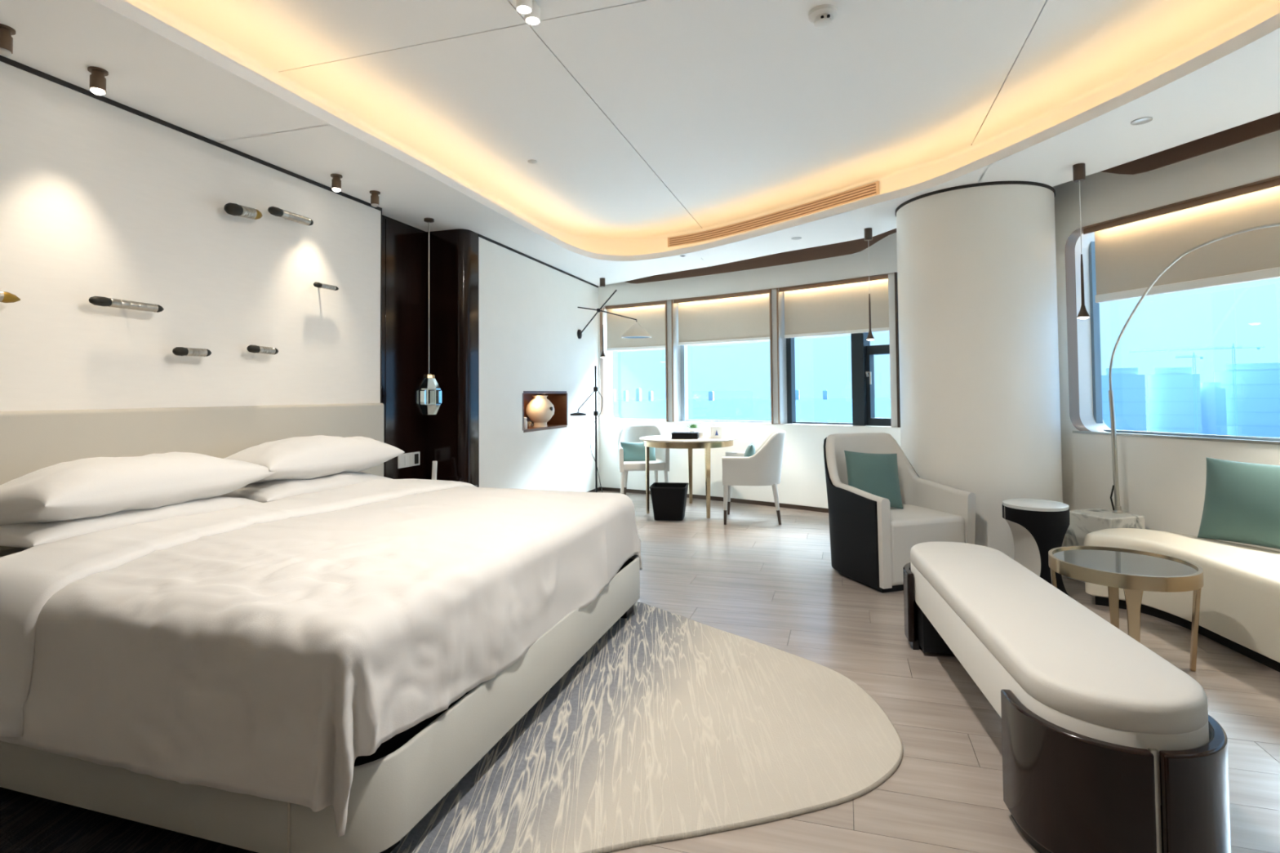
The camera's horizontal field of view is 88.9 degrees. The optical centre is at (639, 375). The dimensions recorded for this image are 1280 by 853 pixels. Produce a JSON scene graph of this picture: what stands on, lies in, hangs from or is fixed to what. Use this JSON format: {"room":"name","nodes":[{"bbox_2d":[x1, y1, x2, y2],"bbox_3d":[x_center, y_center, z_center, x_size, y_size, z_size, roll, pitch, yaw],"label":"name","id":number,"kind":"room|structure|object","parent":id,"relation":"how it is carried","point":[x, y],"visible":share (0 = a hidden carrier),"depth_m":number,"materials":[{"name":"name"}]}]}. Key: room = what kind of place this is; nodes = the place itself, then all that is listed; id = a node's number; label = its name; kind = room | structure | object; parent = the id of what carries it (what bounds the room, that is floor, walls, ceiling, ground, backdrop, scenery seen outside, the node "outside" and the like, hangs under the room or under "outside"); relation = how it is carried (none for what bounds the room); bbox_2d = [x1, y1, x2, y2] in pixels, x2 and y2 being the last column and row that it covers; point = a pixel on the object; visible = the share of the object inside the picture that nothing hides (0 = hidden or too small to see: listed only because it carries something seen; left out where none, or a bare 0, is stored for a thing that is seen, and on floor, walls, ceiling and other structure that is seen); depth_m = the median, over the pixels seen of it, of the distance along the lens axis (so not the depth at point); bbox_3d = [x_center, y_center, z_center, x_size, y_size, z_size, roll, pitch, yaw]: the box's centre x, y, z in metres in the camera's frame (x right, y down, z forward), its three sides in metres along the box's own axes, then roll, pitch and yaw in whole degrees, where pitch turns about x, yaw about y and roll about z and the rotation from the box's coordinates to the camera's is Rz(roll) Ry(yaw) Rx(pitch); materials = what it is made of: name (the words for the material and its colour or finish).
{"room":"hotel room","nodes":[
{"label":"hotel room","id":0,"kind":"room"},
{"bbox_2d":[0,61,381,411],"bbox_3d":[-2.928,-0.226,1.631,0.150,3.000,6.570,-1,-2,17],"label":"wall","id":1,"kind":"structure","parent":0,"point":[98,197],"depth_m":3.22,"materials":[{"name":"white paint"}]},
{"bbox_2d":[0,290,20,302],"bbox_3d":[-2.534,-0.314,2.495,0.096,0.058,0.248,-1,-2,17],"label":"sculpture","id":2,"kind":"object","parent":1,"relation":"attached to","point":[5,297],"visible":1,"depth_m":2.56,"materials":[{"name":"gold metal"}]},
{"bbox_2d":[88,296,164,312],"bbox_3d":[-2.377,-0.324,3.009,0.093,0.043,0.327,-1,-2,17],"label":"sculpture","id":3,"kind":"object","parent":1,"relation":"attached to","point":[95,300],"visible":1,"depth_m":2.97,"materials":[{"name":"silver metal"}]},
{"bbox_2d":[0,54,382,403],"bbox_3d":[-2.899,-0.017,1.617,0.106,2.580,6.572,-1,-2,17],"label":"trim","id":4,"kind":"structure","parent":1,"relation":"attached to","point":[2,59],"depth_m":3.37,"materials":[{"name":"grey metal"}]},
{"bbox_2d":[0,403,383,551],"bbox_3d":[-2.625,0.702,2.241,0.034,1.135,5.162,-1,-2,17],"label":"headboard","id":5,"kind":"object","parent":1,"relation":"attached to","point":[31,441],"visible":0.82,"depth_m":3.18,"materials":[{"name":"beige leather"}]},
{"bbox_2d":[172,346,211,356],"bbox_3d":[-2.282,-0.116,3.303,0.094,0.045,0.203,-1,-2,17],"label":"sculpture","id":6,"kind":"object","parent":1,"relation":"attached to","point":[179,351],"visible":1,"depth_m":3.27,"materials":[{"name":"silver metal"}]},
{"bbox_2d":[223,202,262,219],"bbox_3d":[-2.198,-0.899,3.601,0.104,0.072,0.228,-1,-2,17],"label":"sculpture","id":7,"kind":"object","parent":1,"relation":"attached to","point":[233,209],"visible":1,"depth_m":3.56,"materials":[{"name":"silver metal"}]},
{"bbox_2d":[246,344,278,354],"bbox_3d":[-2.158,-0.143,3.706,0.094,0.047,0.204,-1,-2,17],"label":"sculpture","id":8,"kind":"object","parent":1,"relation":"attached to","point":[251,348],"visible":1,"depth_m":3.67,"materials":[{"name":"silver metal"}]},
{"bbox_2d":[267,206,313,225],"bbox_3d":[-2.107,-0.949,3.914,0.096,0.051,0.327,-1,-2,17],"label":"sculpture","id":9,"kind":"object","parent":1,"relation":"attached to","point":[274,211],"visible":1,"depth_m":3.88,"materials":[{"name":"silver metal"}]},
{"bbox_2d":[313,281,338,290],"bbox_3d":[-2.025,-0.564,4.169,0.088,0.033,0.210,-1,-2,17],"label":"sculpture","id":10,"kind":"object","parent":1,"relation":"attached to","point":[318,285],"visible":1,"depth_m":4.14,"materials":[{"name":"silver metal"}]},
{"bbox_2d":[381,214,599,492],"bbox_3d":[-1.256,-0.093,6.597,0.425,3.000,4.050,-1,-2,17],"label":"wall","id":11,"kind":"structure","parent":0,"point":[531,317],"depth_m":5.64,"materials":[{"name":"white paint"}]},
{"bbox_2d":[397,451,419,468],"bbox_3d":[-1.835,0.673,5.190,0.014,0.110,0.270,-1,-2,17],"label":"switch panel","id":12,"kind":"object","parent":11,"relation":"attached to","point":[412,459],"visible":0.94,"depth_m":5.17,"materials":[{"name":"white plastic"}]},
{"bbox_2d":[414,453,418,463],"bbox_3d":[-1.804,0.675,5.270,0.003,0.080,0.050,-1,-2,17],"label":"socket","id":13,"kind":"object","parent":12,"relation":"attached to","point":[416,455],"depth_m":5.27,"materials":[{"name":"black plastic"}]},
{"bbox_2d":[524,417,527,429],"bbox_3d":[-1.137,0.474,6.414,0.060,0.115,0.060,-1,-2,17],"label":"bottle","id":14,"kind":"object","parent":11,"relation":"in","point":[525,418],"visible":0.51,"depth_m":6.39,"materials":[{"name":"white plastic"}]},
{"bbox_2d":[527,421,532,428],"bbox_3d":[-1.127,0.500,6.546,0.105,0.070,0.084,-1,-2,17],"label":"cup","id":15,"kind":"object","parent":11,"relation":"in","point":[529,423],"visible":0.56,"depth_m":6.53,"materials":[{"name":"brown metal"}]},
{"bbox_2d":[478,233,598,487],"bbox_3d":[-0.944,0.122,6.878,0.006,2.580,2.858,-1,-2,17],"label":"trim","id":16,"kind":"structure","parent":11,"relation":"attached to","point":[479,235],"depth_m":5.88,"materials":[{"name":"grey"}]},
{"bbox_2d":[525,395,554,426],"bbox_3d":[-1.056,0.382,6.915,0.307,0.328,0.304,-1,-2,17],"label":"vase","id":17,"kind":"object","parent":11,"relation":"in","point":[540,410],"visible":1,"depth_m":6.82,"materials":[{"name":"beige ceramic"}]},
{"bbox_2d":[586,486,599,492],"bbox_3d":[-0.930,1.391,6.859,0.020,0.042,2.880,-1,-2,17],"label":"baseboard","id":18,"kind":"structure","parent":11,"relation":"attached to","point":[598,488],"depth_m":8.00,"materials":[{"name":"brown metal"}]},
{"bbox_2d":[0,0,1279,285],"bbox_3d":[1.024,-1.574,2.553,7.700,0.520,11.000,-1,-2,17],"label":"ceiling","id":19,"kind":"structure","parent":0,"point":[645,123],"depth_m":3.49,"materials":[{"name":"white paint"}]},
{"bbox_2d":[0,23,15,56],"bbox_3d":[-2.362,-1.238,2.420,0.068,0.100,0.068,-1,-2,17],"label":"ceiling spotlight","id":20,"kind":"object","parent":19,"relation":"attached to","point":[6,31],"visible":1,"depth_m":2.41,"materials":[{"name":"brown metal"}]},
{"bbox_2d":[87,66,108,94],"bbox_3d":[-2.274,-1.230,2.738,0.068,0.100,0.068,-1,-2,17],"label":"ceiling spotlight","id":21,"kind":"object","parent":19,"relation":"attached to","point":[97,79],"visible":1,"depth_m":2.72,"materials":[{"name":"brown metal"}]},
{"bbox_2d":[330,173,342,191],"bbox_3d":[-1.889,-1.194,4.063,0.068,0.100,0.068,-1,-2,17],"label":"ceiling spotlight","id":22,"kind":"object","parent":19,"relation":"attached to","point":[335,181],"visible":1,"depth_m":4.04,"materials":[{"name":"brown metal"}]},
{"bbox_2d":[369,190,380,207],"bbox_3d":[-1.786,-1.185,4.397,0.068,0.100,0.068,-1,-2,17],"label":"ceiling spotlight","id":23,"kind":"object","parent":19,"relation":"attached to","point":[375,198],"visible":1,"depth_m":4.38,"materials":[{"name":"brown metal"}]},
{"bbox_2d":[415,217,441,415],"bbox_3d":[-1.636,-0.452,5.059,0.192,1.528,0.192,-1,-2,17],"label":"crystal pendant","id":24,"kind":"object","parent":19,"relation":"hanging from","point":[428,393],"visible":1,"depth_m":4.99,"materials":[{"name":"clear glass"}]},
{"bbox_2d":[515,0,532,13],"bbox_3d":[-0.488,-1.575,2.747,0.068,0.080,0.068,-1,-2,17],"label":"spotlight","id":25,"kind":"object","parent":19,"relation":"attached to","point":[524,6],"visible":1,"depth_m":2.73,"materials":[{"name":"white plastic"}]},
{"bbox_2d":[527,159,537,163],"bbox_3d":[-0.780,-1.549,4.741,0.070,0.008,0.070,-1,-2,17],"label":"ceiling disc","id":26,"kind":"object","parent":19,"relation":"attached to","point":[531,161],"visible":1,"depth_m":4.73,"materials":[{"name":"silver metal"}]},
{"bbox_2d":[524,0,540,24],"bbox_3d":[-0.465,-1.573,2.830,0.068,0.080,0.068,-1,-2,17],"label":"spotlight","id":27,"kind":"object","parent":19,"relation":"attached to","point":[533,17],"visible":0.81,"depth_m":2.81,"materials":[{"name":"white plastic"}]},
{"bbox_2d":[600,277,605,358],"bbox_3d":[-0.441,-0.675,7.716,0.068,0.946,0.068,-1,-2,17],"label":"pendant lamp","id":28,"kind":"object","parent":19,"relation":"hanging from","point":[602,279],"visible":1,"depth_m":7.70,"materials":[{"name":"brown metal"}]},
{"bbox_2d":[667,181,879,247],"bbox_3d":[1.094,-1.450,6.062,2.059,0.100,1.272,-1,-2,17],"label":"ceiling vent","id":29,"kind":"object","parent":19,"relation":"in","point":[873,188],"visible":1,"depth_m":5.97,"materials":[{"name":"brown"}]},
{"bbox_2d":[791,236,801,239],"bbox_3d":[1.392,-1.216,5.812,0.090,0.008,0.090,-1,-2,17],"label":"ceiling disc","id":30,"kind":"object","parent":19,"relation":"attached to","point":[794,237],"visible":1,"depth_m":5.79,"materials":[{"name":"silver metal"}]},
{"bbox_2d":[808,4,837,28],"bbox_3d":[0.816,-1.593,2.916,0.124,0.057,0.124,-1,-2,17],"label":"smoke detector","id":31,"kind":"object","parent":19,"relation":"attached to","point":[822,15],"visible":1,"depth_m":2.88,"materials":[{"name":"white plastic"}]},
{"bbox_2d":[864,227,874,341],"bbox_3d":[1.927,-0.761,5.487,0.068,0.946,0.068,-1,-2,17],"label":"pendant lamp","id":32,"kind":"object","parent":19,"relation":"hanging from","point":[868,231],"visible":1,"depth_m":5.47,"materials":[{"name":"brown metal"}]},
{"bbox_2d":[1072,163,1089,319],"bbox_3d":[2.687,-0.813,3.975,0.068,0.946,0.068,-1,-2,17],"label":"pendant lamp","id":33,"kind":"object","parent":19,"relation":"hanging from","point":[1078,169],"visible":1,"depth_m":3.96,"materials":[{"name":"brown metal"}]},
{"bbox_2d":[1130,116,1152,124],"bbox_3d":[2.569,-1.300,3.344,0.090,0.008,0.090,-1,-2,17],"label":"ceiling disc","id":34,"kind":"object","parent":19,"relation":"attached to","point":[1142,120],"visible":1,"depth_m":3.33,"materials":[{"name":"silver metal"}]},
{"bbox_2d":[598,232,901,508],"bbox_3d":[1.140,-0.103,6.971,3.940,3.000,1.483,-1,-2,17],"label":"wall","id":35,"kind":"structure","parent":0,"point":[802,478],"depth_m":7.11,"materials":[{"name":"white paint"}]},
{"bbox_2d":[577,289,651,338],"bbox_3d":[-0.315,-0.681,7.355,0.953,0.551,0.465,-1,-2,17],"label":"wall lamp","id":36,"kind":"object","parent":35,"relation":"attached to","point":[636,331],"visible":1,"depth_m":7.17,"materials":[{"name":"black metal"}]},
{"bbox_2d":[623,336,648,337],"bbox_3d":[-0.037,-0.423,7.195,0.300,0.010,0.300,-1,-2,17],"label":"diffuser","id":37,"kind":"object","parent":36,"relation":"attached to","point":[624,336],"depth_m":7.19,"materials":[{"name":"white plastic"}]},
{"bbox_2d":[600,487,828,512],"bbox_3d":[1.154,1.375,6.926,3.947,0.042,1.503,-1,-2,17],"label":"baseboard","id":38,"kind":"structure","parent":35,"relation":"attached to","point":[608,489],"depth_m":7.12,"materials":[{"name":"wood"}]},
{"bbox_2d":[600,271,900,427],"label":"window","id":39,"kind":"structure","parent":35,"relation":"in","point":[782,353],"depth_m":7.00,"materials":[{"name":"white metal"}]},
{"bbox_2d":[606,304,665,351],"bbox_3d":[-0.029,-0.589,8.147,0.887,0.542,0.266,-1,-2,17],"label":"roller blind","id":40,"kind":"object","parent":39,"relation":"attached to","point":[651,318],"visible":0.68,"depth_m":8.14,"materials":[{"name":"beige fabric"}]},
{"bbox_2d":[678,293,769,345],"bbox_3d":[0.965,-0.630,7.486,1.174,0.517,0.454,-1,-2,17],"label":"roller blind","id":41,"kind":"object","parent":39,"relation":"attached to","point":[741,318],"visible":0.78,"depth_m":7.48,"materials":[{"name":"beige fabric"}]},
{"bbox_2d":[784,278,888,337],"bbox_3d":[2.005,-0.668,6.645,1.092,0.510,0.546,-1,-2,17],"label":"roller blind","id":42,"kind":"object","parent":39,"relation":"attached to","point":[837,309],"visible":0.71,"depth_m":6.64,"materials":[{"name":"beige fabric"}]},
{"bbox_2d":[625,228,896,283],"bbox_3d":[1.006,-1.378,7.166,3.337,0.438,1.222,-1,-2,17],"label":"trim","id":43,"kind":"structure","parent":35,"relation":"attached to","point":[852,246],"depth_m":6.92,"materials":[{"name":"brown wood"}]},
{"bbox_2d":[597,490,1279,852],"bbox_3d":[1.006,1.327,2.532,9.958,0.120,11.100,-1,-2,17],"label":"floor","id":44,"kind":"structure","parent":0,"point":[754,577],"depth_m":2.73,"materials":[{"name":"grey wood"}]},
{"bbox_2d":[0,601,902,852],"bbox_3d":[-0.606,1.274,2.532,3.048,0.012,2.712,-1,-2,17],"label":"rug","id":45,"kind":"object","parent":44,"relation":"on","point":[670,726],"visible":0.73,"depth_m":2.10,"materials":[{"name":"carpet"}]},
{"bbox_2d":[0,547,639,852],"bbox_3d":[-1.285,0.972,2.846,2.030,0.621,2.195,-1,-2,17],"label":"bed","id":46,"kind":"object","parent":45,"relation":"on","point":[394,787],"visible":0.3,"depth_m":1.74,"materials":[{"name":"beige leather"}]},
{"bbox_2d":[0,496,262,548],"bbox_3d":[-2.144,0.581,2.713,0.560,0.207,0.986,-1,-2,16],"label":"pillow","id":47,"kind":"object","parent":46,"relation":"on","point":[24,535],"visible":0.43,"depth_m":2.40,"materials":[{"name":"white fabric"}]},
{"bbox_2d":[0,451,275,525],"bbox_3d":[-2.148,0.464,2.727,0.614,0.351,0.980,-1,-2,14],"label":"pillow","id":48,"kind":"object","parent":47,"relation":"on","point":[95,486],"visible":0.92,"depth_m":2.48,"materials":[{"name":"white fabric"}]},
{"bbox_2d":[219,471,391,502],"bbox_3d":[-1.853,0.611,3.585,0.540,0.201,0.945,-1,-2,18],"label":"pillow","id":49,"kind":"object","parent":46,"relation":"on","point":[268,491],"visible":0.36,"depth_m":3.27,"materials":[{"name":"white fabric"}]},
{"bbox_2d":[223,435,404,484],"bbox_3d":[-1.867,0.471,3.635,0.604,0.348,0.960,-1,-2,19],"label":"pillow","id":50,"kind":"object","parent":49,"relation":"on","point":[297,458],"visible":0.69,"depth_m":3.43,"materials":[{"name":"white fabric"}]},
{"bbox_2d":[0,478,642,837],"bbox_3d":[-1.049,0.817,2.775,1.572,0.528,2.319,-1,-2,17],"label":"duvet","id":51,"kind":"object","parent":46,"relation":"on","point":[262,650],"visible":1,"depth_m":1.79,"materials":[{"name":"white fabric"}]},
{"bbox_2d":[570,365,602,492],"bbox_3d":[-0.557,0.656,7.260,0.288,1.530,0.560,-1,-2,17],"label":"reading lamp","id":52,"kind":"object","parent":44,"relation":"on","point":[595,388],"visible":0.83,"depth_m":7.38,"materials":[{"name":"black metal"}]},
{"bbox_2d":[617,424,669,494],"bbox_3d":[0.027,0.997,7.371,0.549,0.847,0.587,0,-2,-5],"label":"desk chair","id":53,"kind":"object","parent":44,"relation":"on","point":[628,433],"visible":0.7,"depth_m":7.39,"materials":[{"name":"white fabric"}]},
{"bbox_2d":[620,442,656,461],"bbox_3d":[-0.019,0.862,7.298,0.400,0.263,0.181,0,-2,-5],"label":"cushion","id":54,"kind":"object","parent":53,"relation":"on","point":[633,451],"visible":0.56,"depth_m":7.25,"materials":[{"name":"green fabric"}]},
{"bbox_2d":[649,482,688,520],"bbox_3d":[0.288,1.227,6.339,0.350,0.318,0.350,-1,-2,9],"label":"waste bin","id":55,"kind":"object","parent":44,"relation":"on","point":[668,500],"visible":1,"depth_m":6.19,"materials":[{"name":"black plastic"}]},
{"bbox_2d":[639,435,737,518],"bbox_3d":[0.499,1.020,6.730,1.006,0.752,1.006,-1,-2,17],"label":"round table","id":56,"kind":"object","parent":44,"relation":"on","point":[657,441],"visible":0.89,"depth_m":6.39,"materials":[{"name":"gold wood"}]},
{"bbox_2d":[671,431,698,439],"bbox_3d":[0.458,0.609,6.586,0.264,0.062,0.184,-1,-2,9],"label":"box","id":57,"kind":"object","parent":56,"relation":"on","point":[675,435],"visible":1,"depth_m":6.50,"materials":[{"name":"black"}]},
{"bbox_2d":[680,431,708,438],"bbox_3d":[0.548,0.618,6.809,0.320,0.055,0.220,-1,-2,23],"label":"folder","id":58,"kind":"object","parent":56,"relation":"on","point":[702,434],"visible":0.32,"depth_m":6.71,"materials":[{"name":"white paper"}]},
{"bbox_2d":[688,424,698,431],"bbox_3d":[0.559,0.553,6.834,0.135,0.076,0.126,-1,-2,17],"label":"potted plant","id":59,"kind":"object","parent":58,"relation":"on","point":[692,428],"visible":1,"depth_m":6.81,"materials":[{"name":"green plant"}]},
{"bbox_2d":[707,421,722,438],"bbox_3d":[0.763,0.553,6.628,0.120,0.170,0.122,0,-2,-8],"label":"tissue box","id":60,"kind":"object","parent":56,"relation":"on","point":[714,431],"visible":1,"depth_m":6.57,"materials":[{"name":"white plastic"}]},
{"bbox_2d":[721,430,786,524],"bbox_3d":[1.091,0.953,6.203,0.587,0.847,0.549,-1,-2,11],"label":"desk chair","id":61,"kind":"object","parent":44,"relation":"on","point":[763,468],"visible":0.99,"depth_m":5.97,"materials":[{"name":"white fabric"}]},
{"bbox_2d":[743,441,755,457],"bbox_3d":[1.040,0.776,6.223,0.167,0.277,0.360,-1,-2,11],"label":"cushion","id":62,"kind":"object","parent":61,"relation":"on","point":[750,451],"visible":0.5,"depth_m":6.07,"materials":[{"name":"green fabric"}]},
{"bbox_2d":[823,432,975,592],"bbox_3d":[1.650,0.860,4.334,0.732,0.910,0.765,0,-2,-18],"label":"armchair","id":63,"kind":"object","parent":44,"relation":"on","point":[872,541],"visible":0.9,"depth_m":4.11,"materials":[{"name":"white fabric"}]},
{"bbox_2d":[844,450,902,508],"bbox_3d":[1.572,0.703,4.399,0.397,0.430,0.262,0,-2,-4],"label":"cushion","id":64,"kind":"object","parent":63,"relation":"on","point":[877,474],"visible":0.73,"depth_m":4.35,"materials":[{"name":"green fabric"}]},
{"bbox_2d":[1002,498,1071,597],"bbox_3d":[2.356,1.028,3.882,0.344,0.534,0.344,-1,-2,6],"label":"side table","id":65,"kind":"object","parent":44,"relation":"on","point":[1037,526],"visible":0.64,"depth_m":3.75,"materials":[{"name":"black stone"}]},
{"bbox_2d":[902,541,1231,852],"bbox_3d":[1.377,1.034,2.410,0.482,0.453,1.826,-1,-2,11],"label":"bench","id":66,"kind":"object","parent":44,"relation":"on","point":[1109,746],"visible":1,"depth_m":1.68,"materials":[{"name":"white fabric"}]},
{"bbox_2d":[1048,546,1204,671],"bbox_3d":[2.152,1.047,2.909,0.554,0.442,0.554,-1,-2,28],"label":"coffee table","id":67,"kind":"object","parent":44,"relation":"on","point":[1135,571],"visible":0.85,"depth_m":2.79,"materials":[{"name":"brown metal"}]},
{"bbox_2d":[1065,222,1279,582],"bbox_3d":[3.148,0.250,3.487,0.373,2.052,1.648,0,-2,-17],"label":"lamp","id":68,"kind":"object","parent":44,"relation":"on","point":[1082,522],"visible":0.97,"depth_m":4.08,"materials":[{"name":"silver metal"}]},
{"bbox_2d":[1084,528,1279,672],"bbox_3d":[3.045,1.050,2.507,1.717,0.397,2.445,-1,-2,17],"label":"sofa","id":69,"kind":"object","parent":44,"relation":"on","point":[1239,611],"visible":0.85,"depth_m":3.08,"materials":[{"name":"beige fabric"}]},
{"bbox_2d":[1197,457,1279,549],"bbox_3d":[3.176,0.658,3.276,0.265,0.467,0.620,0,-2,-20],"label":"cushion","id":70,"kind":"object","parent":69,"relation":"on","point":[1242,502],"visible":1,"depth_m":3.34,"materials":[{"name":"green fabric"}]},
{"bbox_3d":[-1.633,1.120,4.995,0.490,0.485,0.670,-1,-2,17],"label":"nightstand","id":71,"kind":"object","parent":44,"relation":"on","visible":0},
{"bbox_2d":[431,461,437,479],"bbox_3d":[-1.643,0.785,5.201,0.120,0.198,0.100,0,-2,-3],"label":"telephone handset","id":72,"kind":"object","parent":71,"relation":"on","point":[434,465],"visible":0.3,"depth_m":5.21,"materials":[{"name":"white plastic"}]},
{"bbox_2d":[895,180,1063,559],"bbox_3d":[2.449,0.030,4.765,1.044,2.580,1.044,-1,-2,17],"label":"column","id":73,"kind":"structure","parent":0,"point":[978,316],"depth_m":4.32,"materials":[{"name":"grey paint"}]},
{"bbox_2d":[1053,129,1279,551],"bbox_3d":[3.533,-0.242,2.996,2.265,3.000,3.297,-1,-2,17],"label":"wall","id":74,"kind":"structure","parent":0,"point":[1162,481],"depth_m":4.10,"materials":[{"name":"white paint"}]},
{"bbox_2d":[1064,175,1279,444],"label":"window","id":75,"kind":"structure","parent":74,"relation":"in","point":[1083,335],"depth_m":4.64,"materials":[{"name":"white metal"}]},
{"bbox_2d":[1094,185,1279,302],"bbox_3d":[3.690,-0.804,3.000,1.914,0.500,2.741,-1,-2,17],"label":"roller blind","id":76,"kind":"object","parent":75,"relation":"attached to","point":[1129,257],"visible":0.99,"depth_m":3.97,"materials":[{"name":"beige fabric"}]},
{"bbox_2d":[1101,111,1279,174],"bbox_3d":[3.551,-1.530,2.939,2.000,0.428,2.898,-1,-2,17],"label":"trim","id":77,"kind":"structure","parent":74,"relation":"attached to","point":[1271,123],"depth_m":3.80,"materials":[{"name":"brown wood"}]},
{"label":"outside","id":78,"kind":"structure","parent":0,"visible":0},
{"bbox_2d":[610,395,1149,431],"bbox_3d":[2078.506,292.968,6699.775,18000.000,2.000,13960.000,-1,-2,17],"label":"water","id":79,"kind":"structure","parent":78,"point":[807,410],"depth_m":4461.68,"materials":[{"name":"blue liquid"}]},
{"bbox_2d":[612,389,616,401],"bbox_3d":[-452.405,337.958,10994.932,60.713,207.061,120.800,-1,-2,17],"label":"building","id":80,"kind":"structure","parent":79,"relation":"on","point":[614,391],"depth_m":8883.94,"materials":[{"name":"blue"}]},
{"bbox_2d":[623,390,628,401],"bbox_3d":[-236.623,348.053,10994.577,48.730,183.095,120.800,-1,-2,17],"label":"building","id":81,"kind":"structure","parent":79,"relation":"on","point":[625,392],"depth_m":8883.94,"materials":[{"name":"blue"}]},
{"bbox_2d":[635,387,641,400],"bbox_3d":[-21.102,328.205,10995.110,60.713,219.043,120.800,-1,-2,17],"label":"building","id":82,"kind":"structure","parent":79,"relation":"on","point":[638,391],"depth_m":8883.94,"materials":[{"name":"blue"}]},
{"bbox_2d":[648,391,653,400],"bbox_3d":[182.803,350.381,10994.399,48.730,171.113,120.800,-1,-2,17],"label":"building","id":83,"kind":"structure","parent":79,"relation":"on","point":[650,393],"depth_m":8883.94,"materials":[{"name":"blue"}]},
{"bbox_2d":[708,391,714,400],"bbox_3d":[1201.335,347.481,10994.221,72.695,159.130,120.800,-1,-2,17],"label":"building","id":84,"kind":"structure","parent":79,"relation":"on","point":[711,393],"depth_m":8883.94,"materials":[{"name":"blue"}]},
{"bbox_2d":[795,389,799,399],"bbox_3d":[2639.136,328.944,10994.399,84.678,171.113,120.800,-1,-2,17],"label":"building","id":85,"kind":"structure","parent":79,"relation":"on","point":[797,391],"depth_m":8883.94,"materials":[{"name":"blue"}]},
{"bbox_2d":[822,390,827,399],"bbox_3d":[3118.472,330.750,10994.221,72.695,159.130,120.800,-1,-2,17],"label":"building","id":86,"kind":"structure","parent":79,"relation":"on","point":[824,392],"depth_m":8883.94,"materials":[{"name":"blue"}]},
{"bbox_2d":[1101,367,1146,431],"bbox_3d":[702.198,61.600,948.408,52.543,143.281,30.800,-2,-2,36],"label":"building","id":87,"kind":"structure","parent":79,"relation":"on","point":[1128,387],"depth_m":934.99,"materials":[{"name":"blue"}]},
{"bbox_2d":[1147,367,1201,434],"bbox_3d":[776.705,60.949,948.408,58.752,143.281,30.800,-2,-2,39],"label":"building","id":88,"kind":"structure","parent":79,"relation":"on","point":[1171,402],"depth_m":937.73,"materials":[{"name":"blue"}]},
{"bbox_2d":[1175,351,1203,433],"bbox_3d":[761.359,49.722,901.939,29.576,163.361,3.058,-2,-2,40],"label":"tower crane","id":89,"kind":"object","parent":79,"relation":"on","point":[1193,355],"visible":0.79,"depth_m":898.51,"materials":[{"name":"blue"}]},
{"bbox_2d":[1128,342,1262,435],"bbox_3d":[788.824,44.347,927.279,147.113,175.122,3.059,-2,-2,42],"label":"tower crane","id":90,"kind":"object","parent":79,"relation":"on","point":[1233,346],"visible":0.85,"depth_m":900.27,"materials":[{"name":"blue"}]},
{"bbox_2d":[1200,382,1227,435],"bbox_3d":[828.541,71.359,948.086,35.985,121.549,30.800,-2,-2,41],"label":"building","id":91,"kind":"structure","parent":79,"relation":"on","point":[1213,397],"depth_m":935.22,"materials":[{"name":"blue"}]},
{"bbox_2d":[1213,362,1279,437],"bbox_3d":[898.791,57.298,948.485,93.937,148.455,30.800,-2,-2,43],"label":"building","id":92,"kind":"structure","parent":79,"relation":"on","point":[1257,385],"depth_m":941.63,"materials":[{"name":"blue"}]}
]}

